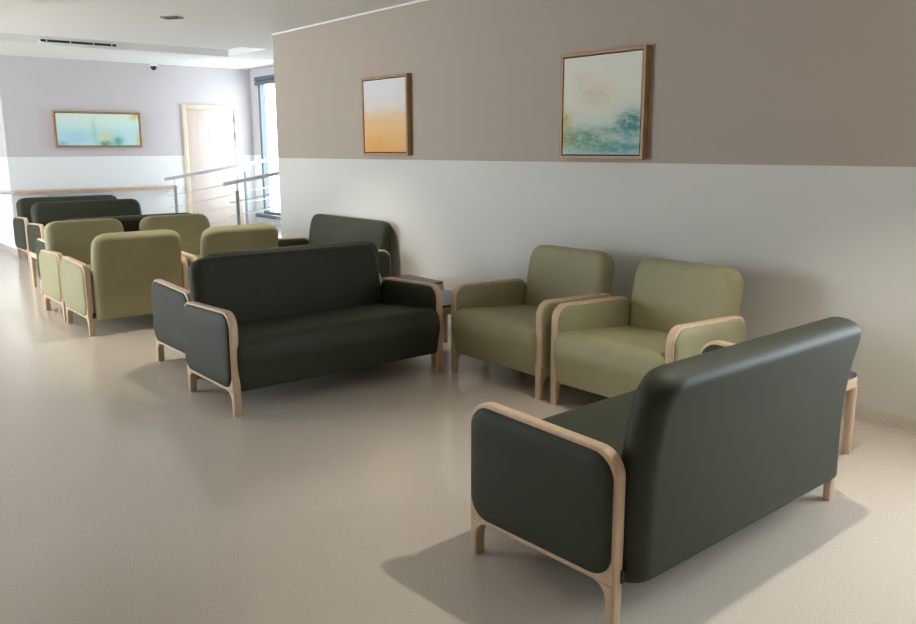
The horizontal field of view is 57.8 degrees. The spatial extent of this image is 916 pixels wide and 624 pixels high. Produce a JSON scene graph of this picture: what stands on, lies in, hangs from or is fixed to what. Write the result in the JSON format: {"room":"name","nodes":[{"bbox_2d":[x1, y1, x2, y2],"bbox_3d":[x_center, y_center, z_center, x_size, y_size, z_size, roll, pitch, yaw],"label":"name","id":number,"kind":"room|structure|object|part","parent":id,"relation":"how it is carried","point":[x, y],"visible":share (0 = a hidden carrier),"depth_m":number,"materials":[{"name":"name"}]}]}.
{"room":"hospital interior","nodes":[
{"label":"hospital interior","id":0,"kind":"room"},
{"bbox_2d":[0,127,13,247],"bbox_3d":[-7.396,-2.575,12.763,0.200,2.955,4.500,-9,14,-39],"label":"wall","id":1,"kind":"structure","parent":0,"point":[6,238],"depth_m":11.34,"materials":[{"name":"grey paint"}]},
{"bbox_2d":[0,243,16,255],"bbox_3d":[-7.414,-1.135,12.896,0.035,0.098,4.700,-9,14,-39],"label":"baseboard","id":2,"kind":"structure","parent":1,"relation":"attached to","point":[5,248],"depth_m":11.49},
{"bbox_2d":[0,55,256,248],"bbox_3d":[-4.589,-2.443,12.044,3.600,2.955,0.200,-9,14,-39],"label":"wall","id":3,"kind":"structure","parent":0,"point":[31,88],"depth_m":11.64,"materials":[{"name":"grey paint"}]},
{"bbox_2d":[21,250,27,255],"bbox_3d":[-4.551,-1.009,12.207,3.500,0.098,0.035,-9,14,-39],"label":"baseboard","id":4,"kind":"structure","parent":3,"relation":"attached to","point":[23,253],"depth_m":11.16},
{"bbox_2d":[0,185,178,195],"bbox_3d":[-5.245,-1.725,11.794,2.383,0.098,0.655,-9,14,-39],"label":"wall handrail","id":5,"kind":"object","parent":3,"relation":"attached to","point":[141,188],"visible":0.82,"depth_m":11.47,"materials":[{"name":"brown wood"}]},
{"bbox_2d":[52,111,142,147],"bbox_3d":[-4.993,-2.533,11.524,1.160,0.488,0.045,-9,14,-39],"label":"framed picture","id":6,"kind":"object","parent":3,"relation":"attached to","point":[72,129],"visible":1,"depth_m":11.49,"materials":[{"name":"paper"}]},
{"bbox_2d":[181,104,243,226],"bbox_3d":[-3.716,-2.106,12.668,0.880,2.045,0.084,-9,14,-39],"label":"door","id":7,"kind":"structure","parent":3,"relation":"in","point":[211,140],"depth_m":12.64,"materials":[{"name":"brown wood"}]},
{"bbox_3d":[-3.824,-2.684,12.487,0.103,0.120,0.008,-9,14,-39],"label":"sign plate","id":8,"kind":"part","parent":7,"relation":"part of","materials":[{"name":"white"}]},
{"bbox_3d":[-3.731,-2.699,12.562,0.115,0.120,0.008,-9,14,-39],"label":"sign plate","id":9,"kind":"part","parent":7,"relation":"part of","materials":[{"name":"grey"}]},
{"bbox_2d":[0,0,417,69],"bbox_3d":[-3.700,-2.540,5.971,9.780,0.385,19.900,-9,14,-39],"label":"ceiling","id":10,"kind":"structure","parent":0,"point":[228,34],"depth_m":7.99,"materials":[{"name":"white paint"}]},
{"bbox_2d":[0,0,30,14],"bbox_3d":[-2.348,-1.349,1.132,5.130,0.125,10.100,-9,14,-39],"label":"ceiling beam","id":11,"kind":"structure","parent":10,"relation":"attached to","point":[6,6],"depth_m":6.12,"materials":[{"name":"white paint"}]},
{"bbox_2d":[38,38,122,49],"bbox_3d":[-4.454,-3.171,9.822,0.940,0.075,0.022,-9,14,-39],"label":"ceiling vent","id":12,"kind":"object","parent":10,"relation":"in","point":[42,41],"visible":1,"depth_m":9.81,"materials":[{"name":"white metal"}]},
{"bbox_2d":[149,63,156,69],"bbox_3d":[-4.322,-3.482,11.776,0.110,0.095,0.110,-9,14,-39],"label":"ceiling camera","id":13,"kind":"object","parent":10,"relation":"attached to","point":[153,66],"visible":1,"depth_m":11.74,"materials":[{"name":"white paint"}]},
{"bbox_2d":[160,16,183,19],"bbox_3d":[-2.552,-2.622,7.396,0.170,0.016,0.110,2,11,12],"label":"ceiling fitting","id":14,"kind":"object","parent":10,"relation":"attached to","point":[163,17],"visible":1,"depth_m":7.36,"materials":[{"name":"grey metal"}]},
{"bbox_2d":[250,66,280,224],"bbox_3d":[-1.769,-2.324,11.386,0.100,2.955,4.420,-9,14,-39],"label":"wall","id":15,"kind":"structure","parent":0,"point":[264,71],"depth_m":12.89,"materials":[{"name":"grey paint"}]},
{"bbox_2d":[164,74,280,223],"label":"railing","id":16,"kind":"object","parent":15,"relation":"in","point":[261,81],"depth_m":12.55,"materials":[{"name":"grey metal"}]},
{"bbox_3d":[-3.968,-1.341,11.723,0.040,0.891,0.020,-9,14,-39],"label":"post","id":17,"kind":"part","parent":16,"relation":"part of","materials":[{"name":"silver metal"}]},
{"bbox_3d":[-3.426,-2.080,12.035,1.695,0.306,0.050,-9,14,-39],"label":"handrail","id":18,"kind":"part","parent":16,"relation":"part of","materials":[{"name":"silver metal"}]},
{"bbox_3d":[-3.425,-1.612,12.128,1.695,1.261,0.050,-9,14,-39],"label":"ramp railing","id":19,"kind":"part","parent":16,"relation":"part of","materials":[{"name":"grey metal"}]},
{"bbox_3d":[-3.151,-1.638,12.352,0.040,0.891,0.020,-9,14,-39],"label":"post","id":20,"kind":"part","parent":16,"relation":"part of","materials":[{"name":"silver metal"}]},
{"bbox_3d":[-2.795,-1.453,12.687,0.120,0.050,1.100,-9,14,-39],"label":"sill","id":21,"kind":"part","parent":16,"relation":"part of","materials":[{"name":"grey metal"}]},
{"bbox_2d":[0,250,915,623],"bbox_3d":[-3.613,0.192,6.576,9.980,0.100,19.900,-9,14,-39],"label":"floor","id":22,"kind":"structure","parent":0,"point":[129,494],"depth_m":3.23,"materials":[{"name":"plastic"}]},
{"bbox_2d":[29,249,36,286],"bbox_3d":[-4.067,-0.444,8.540,0.510,0.389,0.510,-9,14,-39],"label":"side table","id":23,"kind":"object","parent":22,"relation":"on","point":[32,253],"visible":0.2,"depth_m":8.55,"materials":[{"name":"brown wood"}]},
{"bbox_2d":[13,195,116,262],"bbox_3d":[-5.084,-1.142,11.084,1.452,0.779,0.767,-9,14,-39],"label":"sofa","id":24,"kind":"object","parent":22,"relation":"on","point":[23,206],"visible":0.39,"depth_m":10.86,"materials":[{"name":"black leather"}]},
{"bbox_3d":[-5.760,-0.776,10.896,0.044,0.138,0.093,-9,14,-39],"label":"leg","id":25,"kind":"part","parent":24,"relation":"part of","materials":[{"name":"brown wood"}]},
{"bbox_3d":[-5.589,-1.011,10.637,0.082,0.401,0.612,-9,14,-39],"label":"arm panel","id":26,"kind":"part","parent":24,"relation":"part of","materials":[{"name":"black leather"}]},
{"bbox_3d":[-5.589,-1.007,10.638,0.047,0.435,0.634,-9,14,-39],"label":"arm frame","id":27,"kind":"part","parent":24,"relation":"part of","materials":[{"name":"brown wood"}]},
{"bbox_3d":[-5.272,-1.244,11.295,1.309,0.661,0.178,-9,14,-39],"label":"backrest","id":28,"kind":"part","parent":24,"relation":"part of","materials":[{"name":"green plastic"}]},
{"bbox_2d":[39,218,123,320],"bbox_3d":[-3.184,-0.407,7.331,0.837,0.779,0.768,-9,14,-39],"label":"armchair","id":29,"kind":"object","parent":22,"relation":"on","point":[72,238],"visible":0.4,"depth_m":7.33,"materials":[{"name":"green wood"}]},
{"bbox_3d":[-3.622,-0.080,7.334,0.044,0.138,0.093,-9,14,-39],"label":"leg","id":30,"kind":"part","parent":29,"relation":"part of","materials":[{"name":"brown wood"}]},
{"bbox_3d":[-3.451,-0.315,7.075,0.082,0.401,0.612,-9,14,-39],"label":"arm panel","id":31,"kind":"part","parent":29,"relation":"part of","materials":[{"name":"green plastic"}]},
{"bbox_3d":[-3.451,-0.311,7.076,0.047,0.435,0.634,-9,14,-39],"label":"arm frame","id":32,"kind":"part","parent":29,"relation":"part of","materials":[{"name":"brown wood"}]},
{"bbox_3d":[-3.278,0.000,6.925,0.044,0.138,0.093,-9,14,-39],"label":"leg","id":33,"kind":"part","parent":29,"relation":"part of","materials":[{"name":"brown wood"}]},
{"bbox_3d":[-3.371,-0.509,7.542,0.694,0.661,0.180,-9,14,-39],"label":"backrest","id":34,"kind":"part","parent":29,"relation":"part of","materials":[{"name":"green leather"}]},
{"bbox_2d":[27,199,141,267],"bbox_3d":[-4.416,-0.960,10.149,1.452,0.779,0.767,-9,14,-39],"label":"sofa","id":35,"kind":"object","parent":22,"relation":"on","point":[42,213],"visible":0.24,"depth_m":10.15,"materials":[{"name":"black leather"}]},
{"bbox_3d":[-4.920,-0.829,9.702,0.082,0.401,0.612,-9,14,-39],"label":"arm panel","id":36,"kind":"part","parent":35,"relation":"part of","materials":[{"name":"black leather"}]},
{"bbox_3d":[-4.920,-0.825,9.703,0.047,0.435,0.634,-9,14,-39],"label":"arm frame","id":37,"kind":"part","parent":35,"relation":"part of","materials":[{"name":"brown wood"}]},
{"bbox_3d":[-4.603,-1.061,10.361,1.309,0.661,0.178,-9,14,-39],"label":"backrest","id":38,"kind":"part","parent":35,"relation":"part of","materials":[{"name":"grey leather"}]},
{"bbox_2d":[35,213,190,294],"bbox_3d":[-3.327,-0.589,8.253,1.452,0.779,0.767,-9,14,-39],"label":"sofa","id":39,"kind":"object","parent":22,"relation":"on","point":[130,223],"visible":0.16,"depth_m":7.91,"materials":[{"name":"brown wood"}]},
{"bbox_3d":[-3.879,-0.469,7.861,0.082,0.401,0.612,-9,14,-39],"label":"arm panel","id":40,"kind":"part","parent":39,"relation":"part of","materials":[{"name":"green plastic"}]},
{"bbox_3d":[-3.140,-0.604,8.019,1.309,0.661,0.178,-9,14,-39],"label":"backrest","id":41,"kind":"part","parent":39,"relation":"part of","materials":[{"name":"green leather"}]},
{"bbox_2d":[60,229,189,335],"bbox_3d":[-2.675,-0.286,6.707,0.837,0.779,0.768,-9,14,-39],"label":"armchair","id":42,"kind":"object","parent":22,"relation":"on","point":[125,266],"visible":0.77,"depth_m":6.39,"materials":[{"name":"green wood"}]},
{"bbox_3d":[-3.161,0.031,6.766,0.044,0.138,0.093,-9,14,-39],"label":"leg","id":43,"kind":"part","parent":42,"relation":"part of","materials":[{"name":"brown wood"}]},
{"bbox_3d":[-2.990,-0.205,6.507,0.082,0.401,0.612,-9,14,-39],"label":"arm panel","id":44,"kind":"part","parent":42,"relation":"part of","materials":[{"name":"green plastic"}]},
{"bbox_3d":[-2.990,-0.201,6.508,0.047,0.435,0.634,-9,14,-39],"label":"arm frame","id":45,"kind":"part","parent":42,"relation":"part of","materials":[{"name":"brown wood"}]},
{"bbox_3d":[-2.817,0.111,6.357,0.044,0.138,0.093,-9,14,-39],"label":"leg","id":46,"kind":"part","parent":42,"relation":"part of","materials":[{"name":"brown wood"}]},
{"bbox_3d":[-2.488,-0.300,6.473,0.694,0.661,0.180,-9,14,-39],"label":"backrest","id":47,"kind":"part","parent":42,"relation":"part of","materials":[{"name":"green plastic"}]},
{"bbox_3d":[-2.407,-0.296,6.979,0.047,0.435,0.634,-9,14,-39],"label":"arm frame","id":48,"kind":"part","parent":42,"relation":"part of","materials":[{"name":"brown wood"}]},
{"bbox_2d":[139,213,209,258],"bbox_3d":[-2.544,-0.515,7.861,0.837,0.779,0.768,-9,14,-39],"label":"armchair","id":49,"kind":"object","parent":22,"relation":"on","point":[190,228],"visible":0.06,"depth_m":8.03,"materials":[{"name":"green leather"}]},
{"bbox_2d":[181,223,278,265],"bbox_3d":[-2.007,-0.388,7.208,0.837,0.779,0.768,-9,14,-39],"label":"armchair","id":50,"kind":"object","parent":22,"relation":"on","point":[215,239],"visible":0.16,"depth_m":6.84,"materials":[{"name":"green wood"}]},
{"bbox_3d":[-2.322,-0.306,7.009,0.082,0.401,0.612,-9,14,-39],"label":"arm panel","id":51,"kind":"part","parent":50,"relation":"part of","materials":[{"name":"green plastic"}]},
{"bbox_3d":[-2.322,-0.302,7.010,0.047,0.435,0.634,-9,14,-39],"label":"arm frame","id":52,"kind":"part","parent":50,"relation":"part of","materials":[{"name":"brown wood"}]},
{"bbox_3d":[-1.820,-0.402,6.974,0.694,0.661,0.180,-9,14,-39],"label":"backrest","id":53,"kind":"part","parent":50,"relation":"part of","materials":[{"name":"green leather"}]},
{"bbox_2d":[151,240,381,378],"bbox_3d":[-1.263,-0.092,5.697,1.452,0.779,0.767,-9,14,-39],"label":"sofa","id":54,"kind":"object","parent":22,"relation":"on","point":[169,299],"visible":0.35,"depth_m":5.29,"materials":[{"name":"brown wood"}]},
{"bbox_3d":[-1.986,0.264,5.564,0.044,0.138,0.093,-9,14,-39],"label":"leg","id":55,"kind":"part","parent":54,"relation":"part of","materials":[{"name":"brown wood"}]},
{"bbox_3d":[-1.815,0.029,5.305,0.082,0.401,0.612,-9,14,-39],"label":"arm panel","id":56,"kind":"part","parent":54,"relation":"part of","materials":[{"name":"green plastic"}]},
{"bbox_3d":[-1.815,0.033,5.306,0.047,0.435,0.634,-9,14,-39],"label":"arm frame","id":57,"kind":"part","parent":54,"relation":"part of","materials":[{"name":"brown wood"}]},
{"bbox_3d":[-1.077,-0.106,5.463,1.309,0.661,0.178,-9,14,-39],"label":"backrest","id":58,"kind":"part","parent":54,"relation":"part of","materials":[{"name":"green plastic"}]},
{"bbox_2d":[274,224,281,237],"bbox_3d":[-2.756,-0.966,11.495,1.630,0.255,2.100,-9,14,-39],"label":"ramp","id":59,"kind":"object","parent":22,"relation":"on","point":[278,227],"visible":0.09,"depth_m":12.37,"materials":[{"name":"white"}]},
{"bbox_2d":[223,171,280,232],"bbox_3d":[-2.163,-1.315,10.604,1.725,1.261,0.050,-9,14,-39],"label":"ramp railing","id":60,"kind":"object","parent":59,"relation":"on","point":[277,172],"visible":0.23,"depth_m":10.19,"materials":[{"name":"silver metal"}]},
{"bbox_3d":[-2.696,-1.046,10.209,0.040,0.891,0.020,-9,14,-39],"label":"post","id":61,"kind":"part","parent":60,"relation":"part of","materials":[{"name":"silver metal"}]},
{"bbox_3d":[-2.165,-1.781,10.512,1.725,0.311,0.050,-9,14,-39],"label":"handrail","id":62,"kind":"part","parent":60,"relation":"part of","materials":[{"name":"silver metal"}]},
{"bbox_2d":[183,244,442,416],"bbox_3d":[-0.865,0.037,5.038,1.452,0.779,0.767,-9,14,-39],"label":"sofa","id":63,"kind":"object","parent":22,"relation":"on","point":[251,321],"visible":1,"depth_m":4.92,"materials":[{"name":"black leather"}]},
{"bbox_3d":[-1.541,0.404,4.850,0.044,0.138,0.093,-9,14,-39],"label":"leg","id":64,"kind":"part","parent":63,"relation":"part of","materials":[{"name":"brown wood"}]},
{"bbox_3d":[-1.370,0.168,4.590,0.082,0.401,0.612,-9,14,-39],"label":"arm panel","id":65,"kind":"part","parent":63,"relation":"part of","materials":[{"name":"grey leather"}]},
{"bbox_3d":[-1.370,0.172,4.591,0.047,0.435,0.634,-9,14,-39],"label":"arm frame","id":66,"kind":"part","parent":63,"relation":"part of","materials":[{"name":"brown wood"}]},
{"bbox_3d":[-1.197,0.483,4.440,0.044,0.138,0.093,-9,14,-39],"label":"leg","id":67,"kind":"part","parent":63,"relation":"part of","materials":[{"name":"brown wood"}]},
{"bbox_3d":[-1.052,-0.064,5.249,1.309,0.661,0.178,-9,14,-39],"label":"backrest","id":68,"kind":"part","parent":63,"relation":"part of","materials":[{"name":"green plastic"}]},
{"bbox_3d":[-0.820,0.158,5.006,1.350,0.298,0.625,-9,14,-39],"label":"seat","id":69,"kind":"part","parent":63,"relation":"part of","materials":[{"name":"black leather"}]},
{"bbox_3d":[-0.313,-0.005,5.445,0.082,0.401,0.612,-9,14,-39],"label":"arm panel","id":70,"kind":"part","parent":63,"relation":"part of","materials":[{"name":"green plastic"}]},
{"bbox_3d":[-0.313,-0.001,5.446,0.047,0.435,0.634,-9,14,-39],"label":"arm frame","id":71,"kind":"part","parent":63,"relation":"part of","materials":[{"name":"brown wood"}]},
{"bbox_3d":[-0.140,0.311,5.295,0.044,0.138,0.093,-9,14,-39],"label":"leg","id":72,"kind":"part","parent":63,"relation":"part of","materials":[{"name":"brown wood"}]},
{"bbox_2d":[278,214,391,276],"bbox_3d":[-1.244,-0.457,7.542,0.767,0.779,1.452,-9,14,-39],"label":"sofa","id":73,"kind":"object","parent":22,"relation":"on","point":[324,228],"visible":0.28,"depth_m":7.56,"materials":[{"name":"brown wood"}]},
{"bbox_3d":[-1.708,-0.514,8.046,0.612,0.401,0.082,-9,14,-39],"label":"arm panel","id":74,"kind":"part","parent":73,"relation":"part of","materials":[{"name":"green plastic"}]},
{"bbox_3d":[-1.708,-0.510,8.046,0.634,0.435,0.047,-9,14,-39],"label":"arm frame","id":75,"kind":"part","parent":73,"relation":"part of","materials":[{"name":"brown wood"}]},
{"bbox_3d":[-1.018,-0.551,7.714,0.178,0.661,1.309,-9,14,-39],"label":"backrest","id":76,"kind":"part","parent":73,"relation":"part of","materials":[{"name":"leather"}]},
{"bbox_3d":[-0.837,-0.312,7.008,0.612,0.401,0.082,-9,14,-39],"label":"arm panel","id":77,"kind":"part","parent":73,"relation":"part of","materials":[{"name":"green plastic"}]},
{"bbox_3d":[-0.836,-0.308,7.009,0.634,0.435,0.047,-9,14,-39],"label":"arm frame","id":78,"kind":"part","parent":73,"relation":"part of","materials":[{"name":"brown wood"}]},
{"bbox_2d":[381,275,444,289],"bbox_3d":[-0.450,-0.051,6.479,0.510,0.389,0.510,-9,14,-39],"label":"side table","id":79,"kind":"object","parent":22,"relation":"on","point":[439,283],"visible":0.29,"depth_m":6.51,"materials":[{"name":"brown wood"}]},
{"bbox_2d":[431,290,451,364],"bbox_3d":[-0.127,0.093,5.748,0.510,0.389,0.510,-9,14,-39],"label":"side table","id":80,"kind":"object","parent":22,"relation":"on","point":[446,294],"visible":0.23,"depth_m":5.76,"materials":[{"name":"brown wood"}]},
{"bbox_3d":[-0.158,0.182,5.437,0.048,0.335,0.048,-9,14,-39],"label":"leg","id":81,"kind":"part","parent":80,"relation":"part of","materials":[{"name":"brown wood"}]},
{"bbox_3d":[-0.096,0.057,6.069,0.048,0.335,0.048,-9,14,-39],"label":"leg","id":82,"kind":"part","parent":80,"relation":"part of","materials":[{"name":"brown wood"}]},
{"bbox_2d":[451,245,614,399],"bbox_3d":[0.479,0.013,5.137,0.768,0.779,0.837,-9,14,-39],"label":"armchair","id":83,"kind":"object","parent":22,"relation":"on","point":[503,322],"visible":0.77,"depth_m":5.08,"materials":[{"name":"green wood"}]},
{"bbox_3d":[0.003,0.310,5.293,0.093,0.138,0.044,-9,14,-39],"label":"leg","id":84,"kind":"part","parent":83,"relation":"part of","materials":[{"name":"brown wood"}]},
{"bbox_3d":[0.211,0.005,5.408,0.634,0.435,0.047,-9,14,-39],"label":"arm frame","id":85,"kind":"part","parent":83,"relation":"part of","materials":[{"name":"brown wood"}]},
{"bbox_3d":[0.211,0.001,5.407,0.612,0.401,0.082,-9,14,-39],"label":"arm panel","id":86,"kind":"part","parent":83,"relation":"part of","materials":[{"name":"green plastic"}]},
{"bbox_3d":[0.425,0.132,5.115,0.625,0.298,0.735,-9,14,-39],"label":"seat","id":87,"kind":"part","parent":83,"relation":"part of","materials":[{"name":"green plastic"}]},
{"bbox_3d":[0.483,0.421,4.721,0.093,0.138,0.044,-9,14,-39],"label":"leg","id":88,"kind":"part","parent":83,"relation":"part of","materials":[{"name":"brown wood"}]},
{"bbox_3d":[0.706,-0.083,5.309,0.180,0.661,0.694,-9,14,-39],"label":"backrest","id":89,"kind":"part","parent":83,"relation":"part of","materials":[{"name":"green plastic"}]},
{"bbox_3d":[0.691,0.116,4.837,0.634,0.435,0.047,-9,14,-39],"label":"arm frame","id":90,"kind":"part","parent":83,"relation":"part of","materials":[{"name":"brown wood"}]},
{"bbox_3d":[0.691,0.112,4.836,0.612,0.401,0.082,-9,14,-39],"label":"arm panel","id":91,"kind":"part","parent":83,"relation":"part of","materials":[{"name":"green plastic"}]},
{"bbox_2d":[550,258,746,404],"bbox_3d":[1.035,0.144,4.463,0.768,0.779,0.837,-9,14,-39],"label":"armchair","id":92,"kind":"object","parent":22,"relation":"on","point":[606,346],"visible":0.73,"depth_m":4.43,"materials":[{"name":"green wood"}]},
{"bbox_3d":[0.559,0.441,4.620,0.093,0.138,0.044,-9,14,-39],"label":"leg","id":93,"kind":"part","parent":92,"relation":"part of","materials":[{"name":"brown wood"}]},
{"bbox_3d":[0.766,0.136,4.735,0.634,0.435,0.047,-9,14,-39],"label":"arm frame","id":94,"kind":"part","parent":92,"relation":"part of","materials":[{"name":"brown wood"}]},
{"bbox_3d":[0.766,0.132,4.734,0.612,0.401,0.082,-9,14,-39],"label":"arm panel","id":95,"kind":"part","parent":92,"relation":"part of","materials":[{"name":"green plastic"}]},
{"bbox_3d":[0.981,0.263,4.441,0.625,0.298,0.735,-9,14,-39],"label":"seat","id":96,"kind":"part","parent":92,"relation":"part of","materials":[{"name":"green plastic"}]},
{"bbox_3d":[1.262,0.049,4.636,0.180,0.661,0.694,-9,14,-39],"label":"backrest","id":97,"kind":"part","parent":92,"relation":"part of","materials":[{"name":"green plastic"}]},
{"bbox_3d":[1.247,0.247,4.163,0.634,0.435,0.047,-9,14,-39],"label":"arm frame","id":98,"kind":"part","parent":92,"relation":"part of","materials":[{"name":"brown wood"}]},
{"bbox_3d":[1.247,0.243,4.162,0.612,0.401,0.082,-9,14,-39],"label":"arm panel","id":99,"kind":"part","parent":92,"relation":"part of","materials":[{"name":"green plastic"}]},
{"bbox_2d":[471,317,860,623],"bbox_3d":[0.807,0.425,3.043,1.452,0.779,0.767,-10,15,-40],"label":"sofa","id":100,"kind":"object","parent":22,"relation":"on","point":[629,487],"visible":1,"depth_m":2.61,"materials":[{"name":"black leather"}]},
{"bbox_3d":[0.089,0.784,2.895,0.044,0.138,0.093,-10,15,-40],"label":"leg","id":101,"kind":"part","parent":100,"relation":"part of","materials":[{"name":"brown wood"}]},
{"bbox_3d":[0.265,0.548,2.639,0.082,0.401,0.612,-10,15,-40],"label":"arm panel","id":102,"kind":"part","parent":100,"relation":"part of","materials":[{"name":"black leather"}]},
{"bbox_3d":[0.265,0.552,2.640,0.047,0.435,0.634,-10,15,-40],"label":"arm frame","id":103,"kind":"part","parent":100,"relation":"part of","materials":[{"name":"brown wood"}]},
{"bbox_3d":[0.761,0.526,3.118,1.350,0.298,0.625,-10,15,-40],"label":"seat","id":104,"kind":"part","parent":100,"relation":"part of","materials":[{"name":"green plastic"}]},
{"bbox_3d":[0.443,0.862,2.493,0.044,0.138,0.093,-10,15,-40],"label":"leg","id":105,"kind":"part","parent":100,"relation":"part of","materials":[{"name":"brown wood"}]},
{"bbox_3d":[1.302,0.370,3.517,0.082,0.401,0.612,-10,15,-40],"label":"arm panel","id":106,"kind":"part","parent":100,"relation":"part of","materials":[{"name":"black leather"}]},
{"bbox_3d":[1.302,0.374,3.518,0.047,0.435,0.634,-10,15,-40],"label":"arm frame","id":107,"kind":"part","parent":100,"relation":"part of","materials":[{"name":"brown wood"}]},
{"bbox_3d":[0.999,0.410,2.813,1.309,0.661,0.178,-10,15,-40],"label":"backrest","id":108,"kind":"part","parent":100,"relation":"part of","materials":[{"name":"grey leather"}]},
{"bbox_3d":[1.479,0.685,3.371,0.044,0.138,0.093,-10,15,-40],"label":"leg","id":109,"kind":"part","parent":100,"relation":"part of","materials":[{"name":"brown wood"}]},
{"bbox_2d":[842,371,857,454],"bbox_3d":[1.481,0.462,3.850,0.510,0.389,0.510,-9,14,-39],"label":"side table","id":110,"kind":"object","parent":22,"relation":"on","point":[852,386],"visible":0.19,"depth_m":3.80,"materials":[{"name":"brown laminate"}]},
{"bbox_2d":[272,0,915,418],"bbox_3d":[1.542,-1.030,4.779,0.200,2.955,10.580,-9,14,-39],"label":"wall","id":111,"kind":"structure","parent":0,"point":[781,140],"depth_m":5.00,"materials":[{"name":"beige paint"}]},
{"bbox_2d":[271,0,426,34],"bbox_3d":[1.460,-2.072,4.508,0.020,0.024,10.580,-9,14,-39],"label":"trim","id":112,"kind":"structure","parent":111,"relation":"attached to","point":[418,1],"depth_m":7.34,"materials":[{"name":"white paint"}]},
{"bbox_2d":[361,73,411,155],"bbox_3d":[-0.619,-1.683,7.122,0.045,0.665,0.680,-9,14,-39],"label":"framed picture","id":113,"kind":"object","parent":111,"relation":"attached to","point":[386,100],"visible":1,"depth_m":7.08,"materials":[{"name":"orange paper"}]},
{"bbox_2d":[559,45,650,159],"bbox_3d":[0.921,-1.319,5.291,0.045,0.675,0.700,-9,14,-39],"label":"framed picture","id":114,"kind":"object","parent":111,"relation":"attached to","point":[604,94],"visible":1,"depth_m":5.25,"materials":[{"name":"multicoloured paper"}]},
{"bbox_2d":[448,314,915,438],"bbox_3d":[1.460,0.396,4.988,0.035,0.098,10.580,-9,14,-39],"label":"baseboard","id":115,"kind":"structure","parent":111,"relation":"attached to","point":[893,423],"depth_m":4.18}
]}

